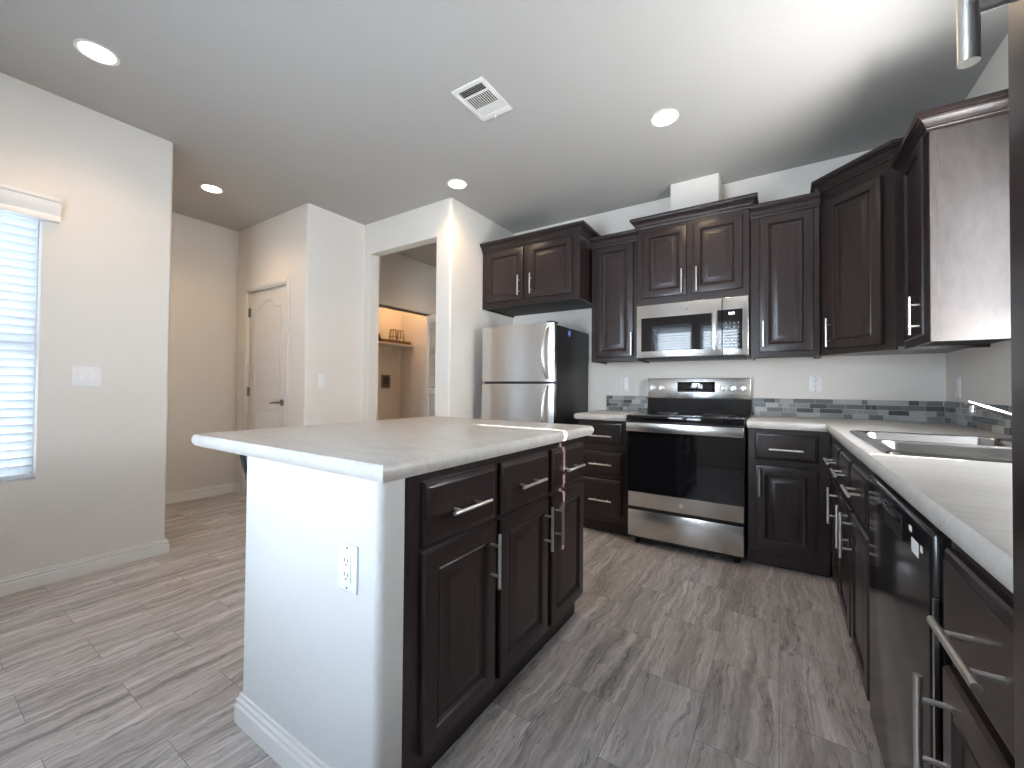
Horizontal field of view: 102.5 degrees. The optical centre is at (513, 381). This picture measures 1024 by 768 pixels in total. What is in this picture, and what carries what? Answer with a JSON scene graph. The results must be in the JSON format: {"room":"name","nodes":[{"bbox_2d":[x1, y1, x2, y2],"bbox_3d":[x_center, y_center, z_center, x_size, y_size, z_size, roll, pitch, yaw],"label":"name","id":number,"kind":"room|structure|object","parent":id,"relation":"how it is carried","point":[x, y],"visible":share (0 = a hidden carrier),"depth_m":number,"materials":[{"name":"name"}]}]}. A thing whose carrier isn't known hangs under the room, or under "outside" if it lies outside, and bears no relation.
{"room":"kitchen","nodes":[
{"label":"kitchen","id":0,"kind":"room"},
{"bbox_2d":[0,72,172,577],"bbox_3d":[-2.812,-0.253,2.044,0.133,2.726,1.736,0,-1,33],"label":"wall","id":1,"kind":"structure","parent":0,"point":[97,485],"depth_m":2.42,"materials":[{"name":"white paint"}]},
{"bbox_2d":[0,220,39,476],"bbox_3d":[-2.868,-0.214,2.024,0.045,1.475,0.682,0,-1,33],"label":"window","id":2,"kind":"structure","parent":1,"relation":"in","point":[31,471],"depth_m":2.29,"materials":[{"name":"white paint"}]},
{"bbox_2d":[0,183,61,480],"bbox_3d":[-2.787,-0.253,1.972,0.133,1.537,0.802,0,-1,33],"label":"window blind","id":3,"kind":"object","parent":2,"relation":"attached to","point":[21,210],"visible":1,"depth_m":2.21,"materials":[{"name":"white plastic"}]},
{"bbox_2d":[0,538,169,596],"bbox_3d":[-2.813,1.063,2.026,0.148,0.092,1.751,0,-1,33],"label":"baseboard","id":4,"kind":"structure","parent":1,"relation":"attached to","point":[19,582],"depth_m":2.37,"materials":[{"name":"white paint"}]},
{"bbox_2d":[72,366,101,386],"bbox_3d":[-2.492,-0.032,2.404,0.010,0.122,0.122,0,-1,33],"label":"light switch","id":5,"kind":"object","parent":1,"relation":"attached to","point":[82,376],"visible":1,"depth_m":2.40,"materials":[{"name":"white plastic"}]},
{"bbox_2d":[166,212,238,493],"bbox_3d":[-3.197,-0.228,3.948,0.112,2.726,1.150,0,-1,33],"label":"wall","id":6,"kind":"structure","parent":0,"point":[204,255],"depth_m":4.03,"materials":[{"name":"white paint"}]},
{"bbox_2d":[166,483,239,503],"bbox_3d":[-3.117,1.087,3.803,0.178,0.092,1.040,0,-1,33],"label":"baseboard","id":7,"kind":"structure","parent":6,"relation":"attached to","point":[182,496],"depth_m":4.04,"materials":[{"name":"white paint"}]},
{"bbox_2d":[234,203,364,483],"bbox_3d":[-2.199,-0.215,4.207,1.281,2.726,0.592,0,-1,33],"label":"wall","id":8,"kind":"structure","parent":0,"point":[322,251],"depth_m":3.83,"materials":[{"name":"white paint"}]},
{"bbox_2d":[240,275,289,494],"bbox_3d":[-2.392,0.084,4.005,0.854,2.117,0.146,0,-1,33],"label":"door","id":9,"kind":"structure","parent":8,"relation":"attached to","point":[266,315],"depth_m":4.02,"materials":[{"name":"white paint"}]},
{"bbox_2d":[318,374,325,387],"bbox_3d":[-1.734,-0.011,3.736,0.010,0.122,0.078,0,-1,33],"label":"light switch","id":10,"kind":"object","parent":8,"relation":"attached to","point":[321,377],"visible":1,"depth_m":3.73,"materials":[{"name":"white plastic"}]},
{"bbox_2d":[234,456,404,767],"bbox_3d":[-0.279,0.690,1.688,0.704,0.872,1.248,0,-1,33],"label":"wall","id":11,"kind":"structure","parent":0,"point":[323,670],"depth_m":1.12,"materials":[{"name":"white paint"}]},
{"bbox_2d":[239,454,246,481],"bbox_3d":[-0.963,0.442,1.517,0.286,0.392,0.032,0,-1,33],"label":"bracket","id":12,"kind":"object","parent":11,"relation":"attached to","point":[243,458],"visible":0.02,"depth_m":1.54,"materials":[{"name":"grey metal"}]},
{"bbox_2d":[338,541,357,594],"bbox_3d":[-0.426,0.477,1.057,0.078,0.122,0.009,0,-1,33],"label":"wall outlet","id":13,"kind":"object","parent":11,"relation":"attached to","point":[347,553],"visible":1,"depth_m":1.05,"materials":[{"name":"white plastic"}]},
{"bbox_2d":[342,547,350,588],"bbox_3d":[-0.428,0.477,1.055,0.034,0.108,0.003,0,-1,33],"label":"receptacle","id":14,"kind":"object","parent":13,"relation":"attached to","point":[346,551],"depth_m":1.05,"materials":[{"name":"white plastic"}]},
{"bbox_2d":[377,307,425,419],"bbox_3d":[-1.715,-0.194,5.370,0.750,2.726,1.350,0,-1,33],"label":"wall","id":15,"kind":"structure","parent":0,"point":[405,397],"depth_m":5.84,"materials":[{"name":"white paint"}]},
{"bbox_2d":[381,375,389,387],"bbox_3d":[-1.770,-0.006,5.747,0.044,0.190,0.150,0,-1,33],"label":"washer outlet box","id":16,"kind":"object","parent":15,"relation":"attached to","point":[385,379],"visible":1,"depth_m":5.75,"materials":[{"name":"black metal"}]},
{"bbox_2d":[378,341,413,364],"bbox_3d":[-1.837,-0.390,5.437,0.269,0.278,1.153,0,-1,33],"label":"closet shelf","id":17,"kind":"object","parent":15,"relation":"attached to","point":[392,345],"visible":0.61,"depth_m":5.70,"materials":[{"name":"white paint"}]},
{"bbox_2d":[381,338,410,344],"bbox_3d":[-1.673,-0.548,5.692,0.190,0.046,0.505,0,-1,33],"label":"serving tray","id":18,"kind":"object","parent":17,"relation":"on","point":[382,339],"visible":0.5,"depth_m":5.62,"materials":[{"name":"brown wood"}]},
{"bbox_2d":[389,329,397,339],"bbox_3d":[-1.665,-0.630,5.704,0.116,0.196,0.116,0,-1,33],"label":"wire lantern","id":19,"kind":"object","parent":18,"relation":"on","point":[390,336],"visible":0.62,"depth_m":5.68,"materials":[{"name":"gold metal"}]},
{"bbox_2d":[396,330,404,340],"bbox_3d":[-1.594,-0.628,5.813,0.116,0.196,0.116,0,-1,33],"label":"wire lantern","id":20,"kind":"object","parent":18,"relation":"on","point":[400,337],"visible":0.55,"depth_m":5.79,"materials":[{"name":"gold metal"}]},
{"bbox_2d":[379,253,435,416],"bbox_3d":[-1.159,-0.188,5.445,0.100,2.726,2.418,0,-1,33],"label":"wall","id":21,"kind":"structure","parent":0,"point":[406,283],"depth_m":5.11,"materials":[{"name":"white paint"}]},
{"bbox_2d":[379,304,435,416],"bbox_3d":[-1.193,0.107,4.971,0.480,2.120,1.020,0,-1,33],"label":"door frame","id":22,"kind":"structure","parent":21,"relation":"in","point":[431,319],"depth_m":5.33,"materials":[{"name":"white paint"}]},
{"bbox_2d":[362,198,513,420],"bbox_3d":[-0.800,-0.203,4.232,1.258,2.726,0.976,0,-1,33],"label":"wall","id":23,"kind":"structure","parent":0,"point":[458,230],"depth_m":3.71,"materials":[{"name":"white paint"}]},
{"bbox_2d":[0,492,883,767],"bbox_3d":[-0.450,1.173,2.909,5.950,0.060,6.050,0,-1,33],"label":"floor","id":24,"kind":"structure","parent":0,"point":[668,655],"depth_m":1.61,"materials":[{"name":"wood"}]},
{"bbox_2d":[401,437,585,767],"bbox_3d":[-0.205,0.691,1.698,0.680,0.872,1.152,0,-1,33],"label":"base cabinet","id":25,"kind":"object","parent":24,"relation":"on","point":[493,547],"visible":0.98,"depth_m":1.32,"materials":[{"name":"brown wood"}]},
{"bbox_2d":[191,416,593,482],"bbox_3d":[-0.412,0.232,1.827,1.102,0.046,1.318,0,-1,33],"label":"countertop","id":26,"kind":"structure","parent":25,"relation":"on","point":[382,451],"depth_m":1.41,"materials":[{"name":"grey laminate"}]},
{"bbox_2d":[482,321,587,424],"bbox_3d":[0.183,0.339,3.690,0.722,1.642,0.777,0,-1,33],"label":"refrigerator","id":27,"kind":"object","parent":24,"relation":"on","point":[536,372],"visible":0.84,"depth_m":3.43,"materials":[{"name":"silver metal"}]},
{"bbox_2d":[579,419,629,536],"bbox_3d":[0.821,0.727,3.355,0.392,0.868,0.642,0,-1,33],"label":"base cabinet","id":28,"kind":"object","parent":24,"relation":"on","point":[605,451],"visible":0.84,"depth_m":3.11,"materials":[{"name":"brown wood"}]},
{"bbox_2d":[574,410,646,420],"bbox_3d":[0.820,0.270,3.370,0.412,0.046,0.634,0,-1,33],"label":"countertop","id":29,"kind":"structure","parent":28,"relation":"on","point":[610,415],"depth_m":3.16,"materials":[{"name":"grey laminate"}]},
{"bbox_2d":[626,378,750,562],"bbox_3d":[1.291,0.562,3.012,0.751,1.196,0.702,0,-1,33],"label":"range","id":30,"kind":"object","parent":24,"relation":"on","point":[688,453],"visible":1,"depth_m":2.78,"materials":[{"name":"silver metal"}]},
{"bbox_2d":[627,411,750,425],"bbox_3d":[1.290,0.256,3.003,0.738,0.038,0.630,0,-1,33],"label":"cooktop","id":31,"kind":"object","parent":30,"relation":"in","point":[674,418],"depth_m":2.82,"materials":[{"name":"black glass"}]},
{"bbox_2d":[748,428,830,577],"bbox_3d":[1.807,0.726,2.714,0.417,0.868,0.642,0,-1,33],"label":"base cabinet","id":32,"kind":"object","parent":24,"relation":"on","point":[789,476],"visible":0.97,"depth_m":2.48,"materials":[{"name":"brown wood"}]},
{"bbox_2d":[823,435,842,593],"bbox_3d":[1.928,0.716,2.006,0.669,0.868,0.526,0,-1,33],"label":"base cabinet","id":33,"kind":"object","parent":24,"relation":"on","point":[836,446],"visible":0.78,"depth_m":2.06,"materials":[{"name":"brown wood"}]},
{"bbox_2d":[830,446,875,701],"bbox_3d":[1.571,0.705,1.456,0.669,0.868,0.778,0,-1,33],"label":"base cabinet","id":34,"kind":"object","parent":24,"relation":"on","point":[852,511],"visible":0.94,"depth_m":1.51,"materials":[{"name":"brown wood"}]},
{"bbox_2d":[869,474,951,767],"bbox_3d":[1.163,0.695,0.843,0.609,0.862,0.650,0,-1,33],"label":"dishwasher","id":35,"kind":"object","parent":24,"relation":"on","point":[907,550],"visible":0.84,"depth_m":0.91,"materials":[{"name":"black metal"}]},
{"bbox_2d":[913,541,1014,767],"bbox_3d":[0.847,0.682,0.342,0.669,0.868,0.511,0,-1,33],"label":"base cabinet","id":36,"kind":"object","parent":24,"relation":"on","point":[977,635],"visible":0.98,"depth_m":0.58,"materials":[{"name":"brown wood"}]},
{"bbox_2d":[747,415,1012,592],"bbox_3d":[1.400,0.247,1.528,1.035,0.046,3.092,0,-1,33],"label":"countertop","id":37,"kind":"structure","parent":36,"relation":"on","point":[969,501],"depth_m":0.87,"materials":[{"name":"grey laminate"}]},
{"bbox_2d":[850,430,1011,462],"bbox_3d":[1.575,0.304,1.431,0.546,0.176,0.826,0,-1,33],"label":"sink","id":38,"kind":"object","parent":37,"relation":"in","point":[961,447],"visible":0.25,"depth_m":1.48,"materials":[{"name":"silver metal"}]},
{"bbox_2d":[966,400,1011,418],"bbox_3d":[1.687,0.124,1.362,0.259,0.184,0.056,0,-1,33],"label":"faucet","id":39,"kind":"object","parent":37,"relation":"on","point":[973,409],"visible":0.96,"depth_m":1.41,"materials":[{"name":"silver metal"}]},
{"bbox_2d":[956,0,1023,767],"bbox_3d":[0.512,-0.104,-0.099,0.750,2.420,0.608,0,-1,33],"label":"pantry cabinet","id":40,"kind":"object","parent":24,"relation":"on","point":[968,12],"visible":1,"depth_m":0.31,"materials":[{"name":"brown wood"}]},
{"bbox_2d":[0,0,1007,266],"bbox_3d":[-0.425,-1.622,2.951,5.950,0.080,6.050,0,-1,33],"label":"ceiling","id":41,"kind":"structure","parent":0,"point":[348,109],"depth_m":2.22,"materials":[{"name":"grey paint"}]},
{"bbox_2d":[73,38,120,65],"bbox_3d":[-2.029,-1.606,2.006,0.164,0.008,0.164,0,-1,33],"label":"recessed light","id":42,"kind":"object","parent":41,"relation":"in","point":[97,52],"visible":1,"depth_m":2.00,"materials":[{"name":"white paint"}]},
{"bbox_2d":[199,183,223,193],"bbox_3d":[-2.480,-1.589,3.380,0.164,0.008,0.164,0,-1,33],"label":"recessed light","id":43,"kind":"object","parent":41,"relation":"in","point":[210,188],"visible":1,"depth_m":3.37,"materials":[{"name":"white plastic"}]},
{"bbox_2d":[447,179,467,188],"bbox_3d":[-0.444,-1.573,3.269,0.164,0.008,0.164,0,-1,33],"label":"recessed light","id":44,"kind":"object","parent":41,"relation":"in","point":[453,183],"visible":1,"depth_m":3.26,"materials":[{"name":"white plastic"}]},
{"bbox_2d":[451,76,512,121],"bbox_3d":[-0.172,-1.572,2.315,0.216,0.035,0.291,0,-1,33],"label":"ceiling vent","id":45,"kind":"object","parent":41,"relation":"in","point":[477,95],"visible":1,"depth_m":2.30,"materials":[{"name":"white metal"}]},
{"bbox_2d":[650,108,678,126],"bbox_3d":[0.902,-1.574,2.452,0.164,0.008,0.164,0,-1,33],"label":"recessed light","id":46,"kind":"object","parent":41,"relation":"in","point":[664,117],"visible":1,"depth_m":2.44,"materials":[{"name":"white plastic"}]},
{"bbox_2d":[670,173,721,210],"bbox_3d":[1.446,-1.348,3.251,0.350,0.426,0.216,0,-1,33],"label":"cover","id":47,"kind":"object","parent":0,"point":[705,189],"depth_m":3.15,"materials":[{"name":"white paint"}]},
{"bbox_2d":[513,149,945,550],"bbox_3d":[1.373,-0.196,3.468,3.439,2.726,0.110,0,-1,33],"label":"wall","id":48,"kind":"structure","parent":0,"point":[907,377],"depth_m":3.04,"materials":[{"name":"white paint"}]},
{"bbox_2d":[480,220,600,317],"bbox_3d":[0.275,-0.978,3.776,1.035,0.604,0.588,0,-1,33],"label":"upper cabinet","id":49,"kind":"object","parent":48,"relation":"attached to","point":[547,270],"visible":0.95,"depth_m":3.54,"materials":[{"name":"brown wood"}]},
{"bbox_2d":[590,229,648,363],"bbox_3d":[0.902,-0.682,3.477,0.391,1.034,0.398,0,-1,33],"label":"upper cabinet","id":50,"kind":"object","parent":48,"relation":"attached to","point":[614,255],"visible":0.95,"depth_m":3.34,"materials":[{"name":"brown wood"}]},
{"bbox_2d":[619,377,627,390],"bbox_3d":[0.980,0.017,3.648,0.078,0.122,0.009,0,-1,33],"label":"wall outlet","id":51,"kind":"object","parent":48,"relation":"attached to","point":[623,381],"visible":1,"depth_m":3.65,"materials":[{"name":"white plastic"}]},
{"bbox_2d":[606,395,649,410],"bbox_3d":[1.007,0.186,3.627,0.382,0.132,0.008,0,-1,33],"label":"tile backsplash","id":52,"kind":"structure","parent":48,"relation":"attached to","point":[613,402],"depth_m":3.62,"materials":[{"name":"grey tile"}]},
{"bbox_2d":[629,192,758,305],"bbox_3d":[1.381,-0.928,3.150,0.862,0.676,0.432,0,-1,33],"label":"upper cabinet","id":53,"kind":"object","parent":48,"relation":"attached to","point":[702,251],"visible":0.89,"depth_m":2.97,"materials":[{"name":"brown wood"}]},
{"bbox_2d":[637,295,750,361],"bbox_3d":[1.383,-0.379,3.153,0.758,0.416,0.406,0,-1,33],"label":"microwave","id":54,"kind":"object","parent":53,"relation":"attached to","point":[718,328],"visible":0.99,"depth_m":2.97,"materials":[{"name":"silver metal"}]},
{"bbox_2d":[750,191,819,360],"bbox_3d":[1.872,-0.683,2.847,0.384,1.034,0.398,0,-1,33],"label":"upper cabinet","id":55,"kind":"object","parent":48,"relation":"attached to","point":[784,233],"visible":1,"depth_m":2.71,"materials":[{"name":"brown wood"}]},
{"bbox_2d":[809,375,822,391],"bbox_3d":[2.133,0.010,2.900,0.078,0.122,0.009,0,-1,33],"label":"wall outlet","id":56,"kind":"object","parent":48,"relation":"attached to","point":[815,381],"visible":1,"depth_m":2.90,"materials":[{"name":"white plastic"}]},
{"bbox_2d":[813,376,818,390],"bbox_3d":[2.131,0.010,2.897,0.034,0.108,0.003,0,-1,33],"label":"receptacle","id":57,"kind":"object","parent":56,"relation":"attached to","point":[815,378],"depth_m":2.90,"materials":[{"name":"white plastic"}]},
{"bbox_2d":[752,398,943,421],"bbox_3d":[2.238,0.185,2.827,1.030,0.132,0.008,0,-1,33],"label":"tile backsplash","id":58,"kind":"structure","parent":48,"relation":"attached to","point":[894,410],"depth_m":2.79,"materials":[{"name":"grey tile"}]},
{"bbox_2d":[810,137,965,358],"bbox_3d":[2.207,-0.726,2.457,0.690,1.114,0.688,0,-1,33],"label":"upper cabinet","id":59,"kind":"object","parent":48,"relation":"attached to","point":[861,200],"visible":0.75,"depth_m":2.36,"materials":[{"name":"brown wood"}]},
{"bbox_2d":[946,33,1011,404],"bbox_3d":[1.567,-0.235,0.721,0.120,2.726,4.288,0,-1,33],"label":"wall","id":60,"kind":"structure","parent":0,"point":[984,372],"depth_m":2.05,"materials":[{"name":"white paint"}]},
{"bbox_2d":[891,88,1010,349],"bbox_3d":[2.045,-0.676,1.910,0.365,1.004,0.499,0,-1,33],"label":"upper cabinet","id":61,"kind":"object","parent":60,"relation":"attached to","point":[952,160],"visible":1,"depth_m":1.76,"materials":[{"name":"brown wood"}]},
{"bbox_2d":[955,377,960,397],"bbox_3d":[2.563,0.031,2.372,0.009,0.122,0.078,0,-1,33],"label":"wall outlet","id":62,"kind":"object","parent":60,"relation":"attached to","point":[957,379],"visible":1,"depth_m":2.36,"materials":[{"name":"white plastic"}]},
{"bbox_2d":[944,401,1011,434],"bbox_3d":[1.834,0.158,1.250,0.008,0.132,3.092,0,-1,33],"label":"tile backsplash","id":63,"kind":"structure","parent":60,"relation":"attached to","point":[957,413],"depth_m":2.10,"materials":[{"name":"grey tile"}]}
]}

